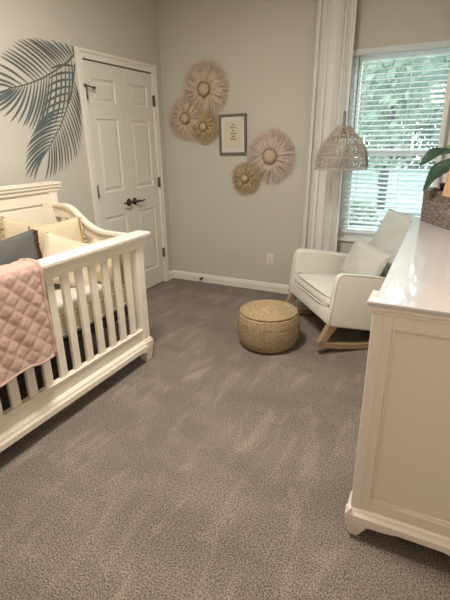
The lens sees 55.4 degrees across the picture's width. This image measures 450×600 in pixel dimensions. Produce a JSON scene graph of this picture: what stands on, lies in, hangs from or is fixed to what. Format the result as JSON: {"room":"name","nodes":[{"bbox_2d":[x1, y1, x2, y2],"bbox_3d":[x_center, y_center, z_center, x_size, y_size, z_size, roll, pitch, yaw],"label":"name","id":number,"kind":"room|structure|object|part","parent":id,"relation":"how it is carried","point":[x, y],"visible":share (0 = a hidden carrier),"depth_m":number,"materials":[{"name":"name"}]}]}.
{"room":"bedroom","nodes":[
{"label":"bedroom","id":0,"kind":"room"},
{"bbox_2d":[0,0,172,270],"bbox_3d":[-1.691,-0.831,2.480,0.160,2.750,4.570,9,23,25],"label":"wall","id":1,"kind":"structure","parent":0,"point":[128,29],"depth_m":3.15,"materials":[{"name":"beige paint"}]},
{"bbox_2d":[0,38,81,179],"bbox_3d":[-1.286,-1.316,2.987,0.001,0.934,0.797,9,23,25],"label":"wall decal","id":2,"kind":"object","parent":1,"relation":"attached to","point":[43,122],"visible":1,"depth_m":3.01,"materials":[{"name":"plastic"}]},
{"bbox_2d":[83,60,133,232],"bbox_3d":[-0.973,-0.941,3.766,0.090,2.018,0.482,9,23,25],"label":"door","id":3,"kind":"structure","parent":1,"relation":"in","point":[102,83],"depth_m":3.65,"materials":[{"name":"white paint"}]},
{"bbox_3d":[-0.885,-0.889,3.928,0.056,0.066,0.147,9,23,25],"label":"lever handle","id":4,"kind":"part","parent":3,"relation":"part of","materials":[{"name":"brown metal"}]},
{"bbox_2d":[74,46,169,280],"bbox_3d":[-0.908,-1.054,3.977,0.119,2.105,1.021,9,23,25],"label":"trim","id":5,"kind":"structure","parent":1,"relation":"attached to","point":[81,54],"depth_m":3.60,"materials":[{"name":"white paint"}]},
{"bbox_2d":[120,68,164,288],"bbox_3d":[-0.763,-1.090,4.160,0.090,2.018,0.454,9,23,25],"label":"door","id":6,"kind":"structure","parent":1,"relation":"in","point":[136,86],"depth_m":4.08,"materials":[{"name":"white paint"}]},
{"bbox_3d":[-0.812,-0.942,4.067,0.056,0.066,0.147,9,23,25],"label":"lever handle","id":7,"kind":"part","parent":6,"relation":"part of","materials":[{"name":"brown metal"}]},
{"bbox_2d":[169,270,173,278],"bbox_3d":[-1.570,0.412,2.950,0.014,0.088,4.436,9,23,25],"label":"baseboard","id":8,"kind":"structure","parent":1,"relation":"attached to","point":[171,276],"depth_m":4.77,"materials":[{"name":"white paint"}]},
{"bbox_2d":[0,278,449,599],"bbox_3d":[-0.237,0.714,2.378,3.210,0.120,4.710,9,23,25],"label":"floor","id":9,"kind":"structure","parent":0,"point":[212,466],"depth_m":1.93,"materials":[{"name":"carpet"}]},
{"bbox_2d":[0,181,153,451],"bbox_3d":[-1.172,0.027,2.384,0.794,1.192,1.535,9,23,25],"label":"crib","id":10,"kind":"object","parent":9,"relation":"on","point":[37,202],"visible":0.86,"depth_m":2.50,"materials":[{"name":"beige paint"}]},
{"bbox_3d":[-1.487,-0.049,2.519,0.038,1.010,1.330,9,23,25],"label":"headboard panel","id":11,"kind":"part","parent":10,"relation":"part of","materials":[{"name":"beige paint"}]},
{"bbox_2d":[0,258,57,387],"bbox_3d":[-1.053,0.135,1.840,0.197,0.496,0.646,9,23,25],"label":"quilt","id":12,"kind":"object","parent":10,"relation":"on","point":[27,334],"visible":1,"depth_m":1.95,"materials":[{"name":"pink fabric"}]},
{"bbox_3d":[-1.496,-0.548,2.330,0.096,0.067,1.502,9,23,25],"label":"headboard","id":13,"kind":"part","parent":10,"relation":"part of","materials":[{"name":"beige paint"}]},
{"bbox_3d":[-1.186,-0.210,3.116,0.059,1.128,0.070,9,23,25],"label":"post","id":14,"kind":"part","parent":10,"relation":"part of","materials":[{"name":"beige paint"}]},
{"bbox_3d":[-0.848,0.476,2.379,0.062,0.148,1.330,9,23,25],"label":"rail","id":15,"kind":"part","parent":10,"relation":"part of","materials":[{"name":"beige paint"}]},
{"bbox_3d":[-0.883,-0.500,2.848,0.643,0.254,0.048,9,23,25],"label":"rail","id":16,"kind":"part","parent":10,"relation":"part of","materials":[{"name":"beige paint"}]},
{"bbox_2d":[54,281,126,338],"bbox_3d":[-1.179,0.126,2.420,0.616,0.154,1.293,9,23,25],"label":"mattress","id":17,"kind":"object","parent":10,"relation":"in","point":[57,286],"visible":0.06,"depth_m":2.56,"materials":[{"name":"beige fabric"}]},
{"bbox_2d":[0,229,42,265],"bbox_3d":[-1.270,-0.152,2.421,0.129,0.401,0.666,8,22,23],"label":"lumbar pillow","id":18,"kind":"object","parent":17,"relation":"on","point":[23,245],"visible":0.48,"depth_m":2.49,"materials":[{"name":"grey fabric"}]},
{"bbox_2d":[0,216,47,240],"bbox_3d":[-1.242,-0.294,2.762,0.112,0.542,0.550,12,24,31],"label":"throw pillow","id":19,"kind":"object","parent":17,"relation":"on","point":[10,228],"visible":0.13,"depth_m":2.60,"materials":[{"name":"beige fabric"}]},
{"bbox_2d":[28,216,86,256],"bbox_3d":[-1.056,-0.323,2.824,0.379,0.427,0.129,-17,26,-37],"label":"throw pillow","id":20,"kind":"object","parent":17,"relation":"on","point":[73,228],"visible":0.27,"depth_m":2.78,"materials":[{"name":"beige fabric"}]},
{"bbox_2d":[43,231,88,286],"bbox_3d":[-0.992,-0.238,2.729,0.443,0.416,0.129,-17,26,-37],"label":"throw pillow","id":21,"kind":"object","parent":17,"relation":"on","point":[55,244],"visible":0.33,"depth_m":2.67,"materials":[{"name":"beige fabric"}]},
{"bbox_2d":[92,237,121,284],"bbox_3d":[-0.790,-0.241,2.790,0.297,0.317,0.109,8,22,24],"label":"throw pillow","id":22,"kind":"object","parent":17,"relation":"on","point":[94,240],"visible":0.14,"depth_m":2.76,"materials":[{"name":"beige fabric"}]},
{"bbox_3d":[-0.868,-0.161,2.151,0.106,0.094,1.535,9,23,25],"label":"rail","id":23,"kind":"part","parent":10,"relation":"part of","materials":[{"name":"beige paint"}]},
{"bbox_3d":[-0.872,0.187,3.102,0.643,0.105,0.024,9,23,25],"label":"rail","id":24,"kind":"part","parent":10,"relation":"part of","materials":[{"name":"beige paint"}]},
{"bbox_3d":[-0.559,0.018,2.875,0.084,0.850,0.084,9,23,25],"label":"post","id":25,"kind":"part","parent":10,"relation":"part of","materials":[{"name":"beige paint"}]},
{"bbox_2d":[237,299,299,353],"bbox_3d":[0.320,0.177,3.168,0.457,0.317,0.457,12,24,32],"label":"pouf","id":26,"kind":"object","parent":9,"relation":"on","point":[263,326],"visible":1,"depth_m":3.01,"materials":[{"name":"beige wicker"}]},
{"bbox_2d":[285,209,415,348],"bbox_3d":[1.017,-0.195,3.313,0.942,0.891,0.774,-5,21,-12],"label":"armchair","id":27,"kind":"object","parent":9,"relation":"on","point":[339,299],"visible":0.61,"depth_m":3.17,"materials":[{"name":"beige fabric"}]},
{"bbox_3d":[0.558,0.004,3.658,0.146,0.150,0.048,-5,21,-12],"label":"leg","id":28,"kind":"part","parent":27,"relation":"part of","materials":[{"name":"brown wood"}]},
{"bbox_3d":[0.981,0.033,3.388,0.715,0.246,0.674,-5,21,-12],"label":"seat","id":29,"kind":"part","parent":27,"relation":"part of","materials":[{"name":"beige fabric"}]},
{"bbox_2d":[294,274,336,305],"bbox_3d":[0.922,-0.085,3.330,0.583,0.170,0.664,-5,21,-12],"label":"seat cushion","id":30,"kind":"object","parent":27,"relation":"on","point":[312,289],"depth_m":3.28,"materials":[{"name":"beige fabric"}]},
{"bbox_3d":[0.907,-0.207,3.671,0.732,0.500,0.062,-5,21,-12],"label":"arm","id":31,"kind":"part","parent":27,"relation":"part of","materials":[{"name":"beige fabric"}]},
{"bbox_3d":[0.714,0.239,3.015,0.146,0.150,0.048,-5,21,-12],"label":"leg","id":32,"kind":"part","parent":27,"relation":"part of","materials":[{"name":"brown wood"}]},
{"bbox_3d":[1.066,0.032,3.019,0.732,0.500,0.062,-5,21,-12],"label":"arm","id":33,"kind":"part","parent":27,"relation":"part of","materials":[{"name":"beige fabric"}]},
{"bbox_2d":[339,236,391,275],"bbox_3d":[1.062,-0.274,3.284,0.172,0.343,0.524,-4,21,-9],"label":"lumbar pillow","id":34,"kind":"object","parent":27,"relation":"on","point":[363,258],"visible":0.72,"depth_m":3.20,"materials":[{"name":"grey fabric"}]},
{"bbox_2d":[370,210,410,276],"bbox_3d":[1.304,-0.398,3.309,0.185,0.560,0.600,20,14,-19],"label":"chair back","id":35,"kind":"object","parent":27,"relation":"on","point":[389,236],"depth_m":3.27,"materials":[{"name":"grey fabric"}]},
{"bbox_2d":[344,217,449,555],"bbox_3d":[1.049,0.223,2.088,0.512,0.965,1.692,9,23,25],"label":"dresser","id":36,"kind":"object","parent":9,"relation":"on","point":[401,482],"visible":1,"depth_m":1.45,"materials":[{"name":"white paint"}]},
{"bbox_3d":[0.504,0.400,1.512,0.036,0.789,0.095,9,23,25],"label":"corner post","id":37,"kind":"part","parent":36,"relation":"part of","materials":[{"name":"beige paint"}]},
{"bbox_3d":[1.056,0.570,2.217,0.510,0.054,1.690,9,23,25],"label":"moulding","id":38,"kind":"part","parent":36,"relation":"part of","materials":[{"name":"beige paint"}]},
{"bbox_3d":[0.697,0.444,1.386,0.488,0.789,0.018,9,23,25],"label":"panel","id":39,"kind":"part","parent":36,"relation":"part of","materials":[{"name":"beige paint"}]},
{"bbox_3d":[1.043,-0.199,1.927,0.506,0.030,1.672,9,23,25],"label":"moulding","id":40,"kind":"part","parent":36,"relation":"part of","materials":[{"name":"beige paint"}]},
{"bbox_2d":[420,187,449,229],"bbox_3d":[1.281,-0.527,2.435,0.192,0.191,0.352,-2,20,-3],"label":"wicker basket","id":41,"kind":"object","parent":36,"relation":"on","point":[435,208],"visible":0.96,"depth_m":2.42,"materials":[{"name":"brown wicker"}]},
{"bbox_2d":[419,144,449,190],"bbox_3d":[1.252,-0.696,2.270,0.398,0.606,0.375,9,23,25],"label":"potted plant","id":42,"kind":"object","parent":41,"relation":"in","point":[442,167],"visible":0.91,"depth_m":2.31,"materials":[{"name":"green plant"}]},
{"bbox_3d":[1.280,-0.550,2.437,0.134,0.215,0.134,9,23,25],"label":"pot","id":43,"kind":"part","parent":42,"relation":"part of","materials":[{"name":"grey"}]},
{"bbox_2d":[442,170,449,196],"bbox_3d":[1.135,-0.446,1.922,0.300,0.400,0.300,9,23,25],"label":"table lamp","id":44,"kind":"object","parent":36,"relation":"on","point":[446,191],"visible":1,"depth_m":1.91,"materials":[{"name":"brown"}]},
{"bbox_2d":[157,0,449,284],"bbox_3d":[0.757,-1.356,3.795,3.210,2.750,0.140,9,23,25],"label":"wall","id":45,"kind":"structure","parent":0,"point":[265,48],"depth_m":3.89,"materials":[{"name":"beige paint"}]},
{"bbox_2d":[168,94,201,140],"bbox_3d":[-0.375,-1.746,4.117,0.424,0.428,0.079,9,23,25],"label":"flower","id":46,"kind":"object","parent":45,"relation":"attached to","point":[182,120],"visible":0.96,"depth_m":4.11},
{"bbox_3d":[-0.377,-1.746,4.118,0.092,0.092,0.079,9,23,25],"label":"flower","id":47,"kind":"part","parent":46,"relation":"part of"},
{"bbox_2d":[180,58,228,115],"bbox_3d":[-0.189,-1.942,3.945,0.517,0.519,0.079,9,23,25],"label":"flower","id":48,"kind":"object","parent":45,"relation":"attached to","point":[204,85],"visible":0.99,"depth_m":3.92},
{"bbox_3d":[-0.188,-1.940,3.944,0.116,0.116,0.079,9,23,25],"label":"flower","id":49,"kind":"part","parent":48,"relation":"part of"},
{"bbox_2d":[190,109,219,144],"bbox_3d":[-0.200,-1.642,4.064,0.332,0.334,0.079,9,23,25],"label":"flower","id":50,"kind":"object","parent":45,"relation":"attached to","point":[205,126],"visible":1,"depth_m":4.04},
{"bbox_3d":[-0.198,-1.643,4.063,0.072,0.072,0.079,9,23,25],"label":"flower","id":51,"kind":"part","parent":50,"relation":"part of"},
{"bbox_2d":[172,270,289,293],"bbox_3d":[0.742,-0.084,4.192,2.970,0.088,0.014,9,23,25],"label":"baseboard","id":52,"kind":"structure","parent":45,"relation":"attached to","point":[250,284],"depth_m":4.49,"materials":[{"name":"white paint"}]},
{"bbox_2d":[218,113,246,154],"bbox_3d":[0.073,-1.538,3.987,0.278,0.352,0.026,8,22,25],"label":"picture frame","id":53,"kind":"object","parent":45,"relation":"attached to","point":[233,127],"visible":0.99,"depth_m":3.98,"materials":[{"name":"grey wood"}]},
{"bbox_2d":[224,120,241,148],"bbox_3d":[0.073,-1.538,3.987,0.183,0.244,0.002,9,23,25],"label":"print","id":54,"kind":"object","parent":53,"relation":"attached to","point":[232,128],"depth_m":3.98,"materials":[{"name":"beige paper"}]},
{"bbox_2d":[230,160,260,193],"bbox_3d":[0.192,-1.151,4.042,0.323,0.320,0.079,9,23,25],"label":"flower","id":55,"kind":"object","parent":45,"relation":"attached to","point":[242,177],"visible":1,"depth_m":4.03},
{"bbox_3d":[0.193,-1.150,4.042,0.072,0.072,0.079,9,23,25],"label":"flower","id":56,"kind":"part","parent":55,"relation":"part of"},
{"bbox_2d":[266,253,272,264],"bbox_3d":[0.442,-0.403,4.233,0.072,0.116,0.010,9,23,25],"label":"wall outlet","id":57,"kind":"object","parent":45,"relation":"attached to","point":[269,258],"visible":1,"depth_m":4.23,"materials":[{"name":"beige plastic"}]},
{"bbox_2d":[245,127,297,183],"bbox_3d":[0.409,-1.301,3.870,0.495,0.496,0.079,9,23,25],"label":"flower","id":58,"kind":"object","parent":45,"relation":"attached to","point":[270,152],"visible":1,"depth_m":3.85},
{"bbox_3d":[0.409,-1.300,3.870,0.124,0.124,0.079,9,23,25],"label":"flower","id":59,"kind":"part","parent":58,"relation":"part of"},
{"bbox_2d":[337,236,371,242],"bbox_3d":[1.438,-0.495,3.699,0.985,0.025,0.082,9,23,25],"label":"trim","id":60,"kind":"structure","parent":45,"relation":"attached to","point":[340,238],"depth_m":3.82,"materials":[{"name":"white paint"}]},
{"bbox_2d":[339,48,449,238],"bbox_3d":[1.458,-1.225,3.497,0.925,1.490,0.060,9,23,25],"label":"window","id":61,"kind":"structure","parent":45,"relation":"in","point":[344,234],"depth_m":3.51,"materials":[{"name":"white plastic"}]},
{"bbox_3d":[1.456,-0.891,3.605,0.855,0.720,0.024,9,23,25],"label":"sash","id":62,"kind":"part","parent":61,"relation":"part of","materials":[{"name":"white plastic"}]},
{"bbox_2d":[340,40,449,233],"bbox_3d":[1.428,-1.227,3.432,0.913,1.437,0.066,9,23,25],"label":"window blind","id":63,"kind":"object","parent":61,"relation":"attached to","point":[443,44],"visible":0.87,"depth_m":3.45,"materials":[{"name":"white plastic"}]},
{"bbox_3d":[1.446,-0.570,3.679,0.891,0.031,0.048,9,23,25],"label":"rail","id":64,"kind":"part","parent":63,"relation":"part of","materials":[{"name":"white plastic"}]},
{"bbox_3d":[1.458,-1.543,3.390,0.855,0.750,0.024,9,23,25],"label":"sash","id":65,"kind":"part","parent":61,"relation":"part of","materials":[{"name":"white plastic"}]},
{"bbox_3d":[1.295,-2.309,2.991,1.540,0.047,0.124,9,23,25],"label":"curtain rod","id":66,"kind":"object","parent":45,"relation":"attached to","visible":0},
{"bbox_2d":[301,0,356,251],"bbox_3d":[0.834,-1.172,3.619,0.352,2.500,0.097,9,23,25],"label":"curtain","id":67,"kind":"object","parent":66,"relation":"hanging from","point":[323,188],"visible":0.73,"depth_m":3.48,"materials":[{"name":"white fabric"}]},
{"bbox_2d":[432,65,449,186],"bbox_3d":[1.769,-1.024,3.181,0.387,2.500,0.097,9,23,25],"label":"curtain","id":68,"kind":"object","parent":66,"relation":"hanging from","point":[444,138],"visible":0.09,"depth_m":3.16,"materials":[{"name":"white fabric"}]},
{"bbox_3d":[-0.279,-1.967,1.385,3.210,0.100,4.710,9,23,25],"label":"ceiling","id":69,"kind":"structure","parent":0,"visible":0},
{"bbox_2d":[315,0,367,170],"bbox_3d":[0.873,-1.718,3.011,0.393,1.530,0.392,9,23,25],"label":"pendant lamp","id":70,"kind":"object","parent":69,"relation":"hanging from","point":[341,145],"visible":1,"depth_m":3.13,"materials":[{"name":"wicker"}]},
{"bbox_3d":[0.882,-1.144,3.224,0.393,0.306,0.393,9,23,25],"label":"lamp shade","id":71,"kind":"part","parent":70,"relation":"part of","materials":[{"name":"wicker"}]},
{"bbox_3d":[0.882,-1.165,3.216,0.060,0.097,0.060,9,23,25],"label":"light bulb","id":72,"kind":"part","parent":70,"relation":"part of","materials":[{"name":"white glass"}]},
{"bbox_2d":[341,111,346,137],"bbox_3d":[0.880,-1.296,3.168,0.104,0.185,0.104,9,23,25],"label":"socket","id":73,"kind":"object","parent":70,"relation":"attached to","point":[343,127],"depth_m":3.15,"materials":[{"name":"grey"}]},
{"bbox_3d":[0.871,-1.897,2.945,0.004,1.108,0.004,9,23,25],"label":"cord","id":74,"kind":"part","parent":70,"relation":"part of","materials":[{"name":"white fabric"}]},
{"label":"outside","id":75,"kind":"structure","parent":0,"visible":0},
{"bbox_2d":[348,161,432,229],"bbox_3d":[9.229,-6.711,23.544,32.000,0.070,43.840,9,23,25],"label":"ground","id":76,"kind":"structure","parent":75,"point":[397,167],"depth_m":18.37,"materials":[{"name":"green plant"}]},
{"bbox_2d":[349,198,379,221],"bbox_3d":[3.142,-2.173,10.504,1.264,0.653,0.914,9,23,25],"label":"shrub","id":77,"kind":"object","parent":76,"relation":"on","point":[368,203],"visible":0.24,"depth_m":10.24,"materials":[{"name":"green plant"}]},
{"bbox_2d":[355,116,435,168],"bbox_3d":[11.374,-11.270,28.941,16.378,5.026,1.423,9,23,25],"label":"hedge","id":78,"kind":"object","parent":76,"relation":"on","point":[420,137],"visible":0.06,"depth_m":28.82,"materials":[{"name":"green plant"}]},
{"bbox_2d":[360,57,435,185],"bbox_3d":[6.920,-8.795,17.889,3.411,7.838,3.475,9,23,25],"label":"tree","id":79,"kind":"object","parent":76,"relation":"on","point":[420,61],"visible":0.06,"depth_m":17.51,"materials":[{"name":"green plant"}]},
{"bbox_2d":[377,213,420,226],"bbox_3d":[3.826,-1.639,9.146,1.082,0.575,0.824,9,23,25],"label":"shrub","id":80,"kind":"object","parent":76,"relation":"on","point":[412,214],"visible":0.02,"depth_m":8.96,"materials":[{"name":"green plant"}]},
{"bbox_2d":[356,56,447,209],"bbox_3d":[4.505,-5.374,11.534,2.483,5.907,2.426,9,23,25],"label":"tree","id":81,"kind":"object","parent":76,"relation":"on","point":[396,64],"visible":0.36,"depth_m":11.28,"materials":[{"name":"green plant"}]},
{"bbox_2d":[402,55,448,163],"bbox_3d":[12.178,-11.572,23.596,5.431,8.927,5.541,9,23,25],"label":"tree","id":82,"kind":"object","parent":76,"relation":"on","point":[444,59],"visible":0.06,"depth_m":23.78,"materials":[{"name":"green plant"}]},
{"bbox_2d":[421,55,449,142],"bbox_3d":[4.936,-4.786,8.832,1.555,6.669,1.627,9,23,25],"label":"tree","id":83,"kind":"object","parent":76,"relation":"on","point":[444,77],"visible":0.27,"depth_m":9.21,"materials":[{"name":"green plant"}]}
]}

